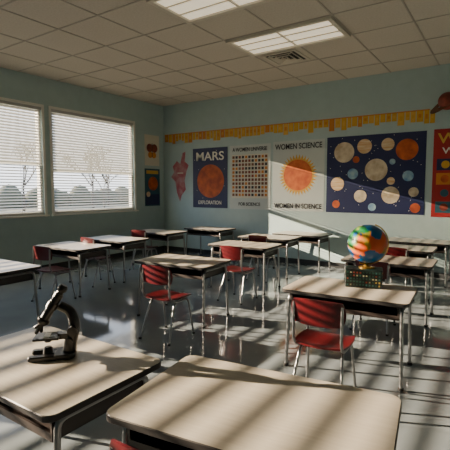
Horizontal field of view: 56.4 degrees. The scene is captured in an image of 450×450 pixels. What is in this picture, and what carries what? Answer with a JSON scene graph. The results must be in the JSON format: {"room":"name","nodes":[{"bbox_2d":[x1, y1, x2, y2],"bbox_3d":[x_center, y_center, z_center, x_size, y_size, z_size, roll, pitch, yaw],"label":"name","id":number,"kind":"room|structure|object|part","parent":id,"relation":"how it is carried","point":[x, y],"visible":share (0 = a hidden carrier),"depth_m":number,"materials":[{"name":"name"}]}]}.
{"room":"science classroom","nodes":[
{"label":"science classroom","id":0,"kind":"room"},
{"bbox_2d":[0,67,164,264],"bbox_3d":[-5.199,-0.850,6.537,0.200,3.910,12.260,3,6,34],"label":"wall","id":1,"kind":"structure","parent":0,"point":[18,236],"depth_m":9.20,"materials":[{"name":"paint"}]},
{"bbox_2d":[0,100,43,214],"bbox_3d":[-4.399,-1.222,7.550,0.056,2.147,2.420,3,6,34],"label":"blind","id":2,"kind":"object","parent":1,"relation":"attached to","point":[11,158],"visible":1,"depth_m":8.17,"materials":[{"name":"grey plastic"}]},
{"bbox_2d":[0,97,49,218],"bbox_3d":[-4.412,-1.216,7.560,0.225,2.260,2.560,3,6,34],"label":"frame","id":3,"kind":"object","parent":1,"relation":"attached to","point":[1,98],"visible":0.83,"depth_m":8.50,"materials":[{"name":"white"}]},
{"bbox_2d":[51,109,133,212],"bbox_3d":[-2.956,-1.399,9.669,0.056,2.147,2.280,3,6,34],"label":"blind","id":4,"kind":"object","parent":1,"relation":"attached to","point":[59,161],"visible":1,"depth_m":9.52,"materials":[{"name":"grey plastic"}]},
{"bbox_2d":[48,106,138,215],"bbox_3d":[-2.969,-1.393,9.679,0.225,2.260,2.420,3,6,34],"label":"frame","id":5,"kind":"object","parent":1,"relation":"attached to","point":[49,107],"visible":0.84,"depth_m":9.47,"materials":[{"name":"white"}]},
{"bbox_2d":[34,246,164,271],"bbox_3d":[-5.114,1.048,6.629,0.015,0.110,12.245,3,6,34],"label":"baseboard","id":6,"kind":"structure","parent":1,"relation":"attached to","point":[116,255],"depth_m":10.04,"materials":[{"name":"black rubber"}]},
{"bbox_2d":[144,134,158,165],"bbox_3d":[-1.927,-1.967,11.092,0.012,0.800,0.540,3,6,34],"label":"poster","id":7,"kind":"object","parent":1,"relation":"attached to","point":[151,142],"visible":1,"depth_m":11.08,"materials":[{"name":"beige paper"}]},
{"bbox_2d":[145,168,159,205],"bbox_3d":[-1.927,-1.001,11.173,0.011,0.980,0.560,3,6,34],"label":"poster","id":8,"kind":"object","parent":1,"relation":"attached to","point":[152,176],"visible":1,"depth_m":11.17,"materials":[{"name":"blue paper"}]},
{"bbox_2d":[0,250,449,449],"bbox_3d":[-0.530,1.401,3.667,11.450,0.100,12.460,3,6,34],"label":"floor","id":9,"kind":"structure","parent":0,"point":[253,334],"depth_m":4.95,"materials":[{"name":"tile"}]},
{"bbox_2d":[0,259,40,317],"bbox_3d":[-2.846,0.860,5.102,1.100,0.741,0.700,3,6,33],"label":"school desk","id":10,"kind":"object","parent":9,"relation":"on","point":[11,272],"visible":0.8,"depth_m":4.95,"materials":[{"name":"laminate"}]},
{"bbox_2d":[31,246,76,301],"bbox_3d":[-2.575,0.712,6.293,0.442,0.844,0.484,3,6,31],"label":"chair","id":11,"kind":"object","parent":9,"relation":"on","point":[42,253],"visible":0.88,"depth_m":6.16,"materials":[{"name":"red plastic"}]},
{"bbox_3d":[-2.572,0.491,6.280,0.430,0.401,0.449,3,6,31],"label":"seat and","id":12,"kind":"part","parent":11,"relation":"part of","materials":[{"name":"red plastic"}]},
{"bbox_2d":[35,241,110,297],"bbox_3d":[-2.509,0.704,6.982,1.100,0.741,0.700,3,6,32],"label":"school desk","id":13,"kind":"object","parent":9,"relation":"on","point":[67,249],"visible":0.88,"depth_m":6.79,"materials":[{"name":"laminate"}]},
{"bbox_2d":[0,325,160,449],"bbox_3d":[-0.972,1.093,2.299,1.100,0.741,0.700,3,6,34],"label":"school desk","id":14,"kind":"object","parent":9,"relation":"on","point":[52,400],"visible":0.83,"depth_m":2.04,"materials":[{"name":"laminate"}]},
{"bbox_2d":[27,284,79,362],"bbox_3d":[-0.930,0.520,2.292,0.266,0.403,0.142,-1,5,-12],"label":"microscope","id":15,"kind":"object","parent":14,"relation":"on","point":[68,351],"visible":1,"depth_m":2.27,"materials":[{"name":"black"}]},
{"bbox_2d":[78,237,115,286],"bbox_3d":[-2.268,0.618,7.423,0.442,0.844,0.484,4,6,38],"label":"chair","id":16,"kind":"object","parent":9,"relation":"on","point":[82,239],"visible":0.67,"depth_m":7.31,"materials":[{"name":"red plastic"}]},
{"bbox_3d":[-2.265,0.397,7.409,0.430,0.401,0.449,4,6,38],"label":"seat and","id":17,"kind":"part","parent":16,"relation":"part of","materials":[{"name":"red plastic"}]},
{"bbox_2d":[85,235,148,282],"bbox_3d":[-2.068,0.620,7.984,1.100,0.741,0.700,3,6,32],"label":"school desk","id":18,"kind":"object","parent":9,"relation":"on","point":[123,243],"visible":0.74,"depth_m":7.76,"materials":[{"name":"laminate"}]},
{"bbox_2d":[109,438,137,449],"bbox_3d":[-0.127,1.111,1.507,0.442,0.844,0.484,2,5,26],"label":"chair","id":19,"kind":"object","parent":9,"relation":"on","point":[115,444],"visible":1,"depth_m":1.36,"materials":[{"name":"red plastic"}]},
{"bbox_2d":[129,230,157,269],"bbox_3d":[-1.688,0.503,8.801,0.442,0.844,0.484,3,6,30],"label":"chair","id":20,"kind":"object","parent":9,"relation":"on","point":[134,233],"visible":0.6,"depth_m":8.64,"materials":[{"name":"red plastic"}]},
{"bbox_3d":[-1.685,0.282,8.788,0.430,0.401,0.449,3,6,30],"label":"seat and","id":21,"kind":"part","parent":20,"relation":"part of","materials":[{"name":"red plastic"}]},
{"bbox_2d":[132,229,186,263],"bbox_3d":[-1.466,0.506,9.347,1.100,0.741,0.700,3,6,33],"label":"school desk","id":22,"kind":"object","parent":9,"relation":"on","point":[152,234],"visible":0.64,"depth_m":9.14,"materials":[{"name":"laminate"}]},
{"bbox_2d":[139,265,194,345],"bbox_3d":[-0.654,0.842,4.730,0.442,0.844,0.484,3,6,31],"label":"chair","id":23,"kind":"object","parent":9,"relation":"on","point":[157,275],"visible":1,"depth_m":4.59,"materials":[{"name":"red plastic"}]},
{"bbox_3d":[-0.651,0.621,4.716,0.430,0.401,0.449,3,6,31],"label":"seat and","id":24,"kind":"part","parent":23,"relation":"part of","materials":[{"name":"red plastic"}]},
{"bbox_2d":[134,254,230,328],"bbox_3d":[-0.549,0.826,5.512,1.100,0.741,0.700,3,5,29],"label":"school desk","id":25,"kind":"object","parent":9,"relation":"on","point":[183,266],"visible":0.96,"depth_m":5.37,"materials":[{"name":"laminate"}]},
{"bbox_2d":[184,226,235,257],"bbox_3d":[-0.364,0.441,10.132,1.100,0.741,0.700,3,6,34],"label":"school desk","id":26,"kind":"object","parent":9,"relation":"on","point":[220,232],"visible":0.77,"depth_m":10.00,"materials":[{"name":"laminate"}]},
{"bbox_2d":[217,245,257,304],"bbox_3d":[0.190,0.709,6.327,0.442,0.844,0.484,3,6,34],"label":"chair","id":27,"kind":"object","parent":9,"relation":"on","point":[226,252],"visible":0.84,"depth_m":6.18,"materials":[{"name":"red plastic"}]},
{"bbox_3d":[0.193,0.488,6.313,0.430,0.401,0.449,3,6,34],"label":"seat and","id":28,"kind":"part","parent":27,"relation":"part of","materials":[{"name":"red plastic"}]},
{"bbox_2d":[208,240,281,294],"bbox_3d":[0.341,0.691,7.138,1.100,0.741,0.700,3,6,31],"label":"school desk","id":29,"kind":"object","parent":9,"relation":"on","point":[251,249],"visible":0.92,"depth_m":7.04,"materials":[{"name":"laminate"}]},
{"bbox_2d":[106,355,401,449],"bbox_3d":[0.139,1.133,1.819,1.100,0.741,0.700,2,5,26],"label":"school desk","id":30,"kind":"object","parent":9,"relation":"on","point":[197,403],"visible":1,"depth_m":1.75,"materials":[{"name":"laminate"}]},
{"bbox_2d":[245,235,277,282],"bbox_3d":[0.690,0.589,7.771,0.442,0.844,0.484,3,6,34],"label":"chair","id":31,"kind":"object","parent":9,"relation":"on","point":[252,238],"visible":0.41,"depth_m":7.60,"materials":[{"name":"red plastic"}]},
{"bbox_3d":[0.693,0.368,7.757,0.430,0.401,0.449,3,6,34],"label":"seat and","id":32,"kind":"part","parent":31,"relation":"part of","materials":[{"name":"red plastic"}]},
{"bbox_2d":[238,234,301,279],"bbox_3d":[0.877,0.595,8.281,1.100,0.741,0.700,3,6,32],"label":"school desk","id":33,"kind":"object","parent":9,"relation":"on","point":[286,241],"visible":0.75,"depth_m":8.11,"materials":[{"name":"laminate"}]},
{"bbox_2d":[272,231,331,272],"bbox_3d":[1.625,0.545,8.883,1.100,0.741,0.700,3,6,34],"label":"school desk","id":34,"kind":"object","parent":9,"relation":"on","point":[307,237],"visible":0.71,"depth_m":8.69,"materials":[{"name":"laminate"}]},
{"bbox_2d":[291,297,356,386],"bbox_3d":[0.782,0.959,3.325,0.442,0.844,0.484,3,6,30],"label":"chair","id":35,"kind":"object","parent":9,"relation":"on","point":[312,312],"visible":0.95,"depth_m":3.18,"materials":[{"name":"red plastic"}]},
{"bbox_3d":[0.785,0.738,3.311,0.430,0.401,0.449,3,6,30],"label":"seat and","id":36,"kind":"part","parent":35,"relation":"part of","materials":[{"name":"red plastic"}]},
{"bbox_2d":[282,276,417,391],"bbox_3d":[1.163,0.956,3.944,1.100,0.741,0.700,3,6,30],"label":"school desk","id":37,"kind":"object","parent":9,"relation":"on","point":[390,302],"visible":0.92,"depth_m":3.77,"materials":[{"name":"laminate"}]},
{"bbox_2d":[345,265,382,288],"bbox_3d":[1.319,0.493,3.992,0.337,0.174,0.204,2,5,20],"label":"box","id":38,"kind":"object","parent":37,"relation":"on","point":[357,277],"visible":1,"depth_m":3.90,"materials":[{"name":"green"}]},
{"bbox_2d":[347,224,388,268],"bbox_3d":[1.347,0.198,3.974,0.363,0.416,0.363,-2,5,-26],"label":"globe","id":39,"kind":"object","parent":38,"relation":"on","point":[368,244],"visible":1,"depth_m":3.85,"materials":[{"name":"multicoloured plastic"}]},
{"bbox_2d":[349,260,395,335],"bbox_3d":[1.786,0.817,5.031,0.442,0.844,0.484,3,6,32],"label":"chair","id":40,"kind":"object","parent":9,"relation":"on","point":[386,267],"visible":0.16,"depth_m":4.78,"materials":[{"name":"red plastic"}]},
{"bbox_3d":[1.789,0.596,5.017,0.430,0.401,0.449,3,6,32],"label":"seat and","id":41,"kind":"part","parent":40,"relation":"part of","materials":[{"name":"red plastic"}]},
{"bbox_2d":[341,254,437,327],"bbox_3d":[2.161,0.821,5.570,1.100,0.741,0.700,3,6,32],"label":"school desk","id":42,"kind":"object","parent":9,"relation":"on","point":[409,267],"visible":0.72,"depth_m":5.37,"materials":[{"name":"laminate"}]},
{"bbox_2d":[385,247,413,300],"bbox_3d":[2.518,0.720,6.198,0.442,0.844,0.484,4,6,37],"label":"chair","id":43,"kind":"object","parent":9,"relation":"on","point":[392,251],"visible":0.13,"depth_m":5.98,"materials":[{"name":"red plastic"}]},
{"bbox_3d":[2.521,0.499,6.184,0.430,0.401,0.449,4,6,37],"label":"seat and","id":44,"kind":"part","parent":43,"relation":"part of","materials":[{"name":"red plastic"}]},
{"bbox_2d":[389,244,437,300],"bbox_3d":[2.770,0.720,6.784,1.100,0.741,0.700,3,6,33],"label":"school desk","id":45,"kind":"object","parent":9,"relation":"on","point":[416,251],"visible":0.38,"depth_m":6.63,"materials":[{"name":"laminate"}]},
{"bbox_2d":[383,237,449,287],"bbox_3d":[3.487,0.650,7.623,1.100,0.741,0.700,3,6,34],"label":"school desk","id":46,"kind":"object","parent":9,"relation":"on","point":[443,246],"visible":0.7,"depth_m":7.43,"materials":[{"name":"laminate"}]},
{"bbox_2d":[0,0,449,105],"bbox_3d":[-0.530,-2.596,3.334,11.450,0.100,12.460,3,6,34],"label":"ceiling","id":47,"kind":"structure","parent":0,"point":[142,17],"depth_m":6.59,"materials":[{"name":"tile"}]},
{"bbox_2d":[146,0,273,23],"bbox_3d":[-0.025,-2.652,4.853,1.650,0.040,0.810,3,6,34],"label":"ceiling light","id":48,"kind":"object","parent":47,"relation":"in","point":[188,11],"depth_m":5.16,"materials":[{"name":"white plastic"}]},
{"bbox_2d":[0,0,449,102],"bbox_3d":[-0.524,-2.531,3.214,11.100,0.008,12.260,3,6,34],"label":"grid","id":49,"kind":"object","parent":47,"relation":"attached to","point":[12,1],"depth_m":6.67,"materials":[{"name":"silver metal"}]},
{"bbox_2d":[261,49,309,65],"bbox_3d":[1.042,-2.840,7.167,0.620,0.045,0.620,3,6,34],"label":"ceiling vent","id":50,"kind":"object","parent":47,"relation":"in","point":[290,56],"depth_m":7.13,"materials":[{"name":"white metal"}]},
{"bbox_2d":[226,16,350,56],"bbox_3d":[0.918,-2.767,6.239,1.650,0.040,0.810,3,6,34],"label":"ceiling light","id":51,"kind":"object","parent":47,"relation":"in","point":[325,29],"depth_m":6.18,"materials":[{"name":"white plastic"}]},
{"bbox_2d":[163,63,449,273],"bbox_3d":[2.912,-1.018,8.555,11.450,3.910,0.200,3,6,34],"label":"wall","id":52,"kind":"structure","parent":0,"point":[418,88],"depth_m":9.13,"materials":[{"name":"paint"}]},
{"bbox_2d":[172,151,187,199],"bbox_3d":[-1.206,-1.285,11.209,0.600,1.320,0.009,3,6,34],"label":"cutout","id":53,"kind":"object","parent":52,"relation":"attached to","point":[180,169],"visible":1,"depth_m":11.20,"materials":[{"name":"pink"}]},
{"bbox_2d":[193,147,227,207],"bbox_3d":[-0.388,-1.194,10.657,1.080,1.510,0.014,3,6,34],"label":"poster","id":54,"kind":"object","parent":52,"relation":"attached to","point":[210,165],"visible":1,"depth_m":10.64,"materials":[{"name":"blue paper"}]},
{"bbox_2d":[229,143,270,209],"bbox_3d":[0.580,-1.139,10.002,1.140,1.530,0.014,3,6,34],"label":"chart poster","id":55,"kind":"object","parent":52,"relation":"attached to","point":[249,165],"visible":1,"depth_m":9.98,"materials":[{"name":"white paper"}]},
{"bbox_2d":[273,138,324,211],"bbox_3d":[1.611,-1.086,9.305,1.230,1.560,0.014,3,6,34],"label":"poster","id":56,"kind":"object","parent":52,"relation":"attached to","point":[298,165],"visible":1,"depth_m":9.28,"materials":[{"name":"white paper"}]},
{"bbox_2d":[164,109,434,143],"bbox_3d":[1.107,-2.161,9.561,6.640,0.260,0.010,3,6,34],"label":"banner","id":57,"kind":"object","parent":52,"relation":"attached to","point":[343,123],"visible":0.99,"depth_m":9.04,"materials":[{"name":"orange"}]},
{"bbox_2d":[165,246,448,279],"bbox_3d":[2.914,0.886,8.582,11.100,0.110,0.015,3,6,34],"label":"baseboard","id":58,"kind":"structure","parent":52,"relation":"attached to","point":[193,250],"depth_m":9.45,"materials":[{"name":"black rubber"}]},
{"bbox_2d":[326,131,426,214],"bbox_3d":[2.956,-1.015,8.397,1.920,1.570,0.011,3,6,34],"label":"poster","id":59,"kind":"object","parent":52,"relation":"attached to","point":[374,173],"visible":1,"depth_m":8.34,"materials":[{"name":"blue paper"}]},
{"bbox_2d":[430,92,449,113],"bbox_3d":[3.940,-2.194,7.430,0.315,0.419,0.524,-2,5,-27],"label":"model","id":60,"kind":"object","parent":52,"relation":"attached to","point":[444,99],"visible":1,"depth_m":7.38},
{"bbox_2d":[431,128,449,216],"bbox_3d":[4.304,-0.929,7.484,1.100,1.610,0.014,3,6,34],"label":"poster","id":61,"kind":"object","parent":52,"relation":"attached to","point":[440,199],"visible":1,"depth_m":7.71,"materials":[{"name":"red paper"}]},
{"label":"outside","id":62,"kind":"structure","parent":0,"visible":0},
{"bbox_2d":[0,204,128,211],"bbox_3d":[-34.269,-0.939,35.383,80.000,0.300,120.000,3,6,34],"label":"ground","id":63,"kind":"structure","parent":62,"point":[107,204],"depth_m":44.62,"materials":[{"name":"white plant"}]},
{"bbox_2d":[15,139,56,210],"bbox_3d":[-16.703,-4.617,36.913,4.458,6.792,3.686,-3,6,-32],"label":"bare tree","id":64,"kind":"object","parent":63,"relation":"on","point":[15,139],"visible":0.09,"depth_m":37.31,"materials":[{"name":"grey plant"}]},
{"bbox_2d":[0,184,128,207],"bbox_3d":[-14.341,-3.498,57.072,5.769,3.994,61.300,3,6,34],"label":"hedge","id":65,"kind":"object","parent":63,"relation":"on","point":[7,184],"visible":0.13,"depth_m":48.88,"materials":[{"name":"green plant"}]},
{"bbox_2d":[63,144,110,207],"bbox_3d":[-13.509,-4.742,40.484,4.804,6.447,4.498,3,6,34],"label":"bare tree","id":66,"kind":"object","parent":63,"relation":"on","point":[92,144],"visible":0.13,"depth_m":41.05,"materials":[{"name":"grey plant"}]},
{"bbox_2d":[80,145,109,204],"bbox_3d":[-15.281,-5.872,49.536,3.164,7.200,6.409,-1,5,-14],"label":"bare tree","id":67,"kind":"object","parent":63,"relation":"on","point":[99,145],"visible":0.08,"depth_m":50.29,"materials":[{"name":"grey plant"}]},
{"bbox_2d":[84,158,127,206],"bbox_3d":[-10.855,-3.794,37.754,3.117,5.008,3.464,3,6,34],"label":"bare tree","id":68,"kind":"object","parent":63,"relation":"on","point":[106,158],"visible":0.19,"depth_m":37.68,"materials":[{"name":"grey plant"}]}
]}

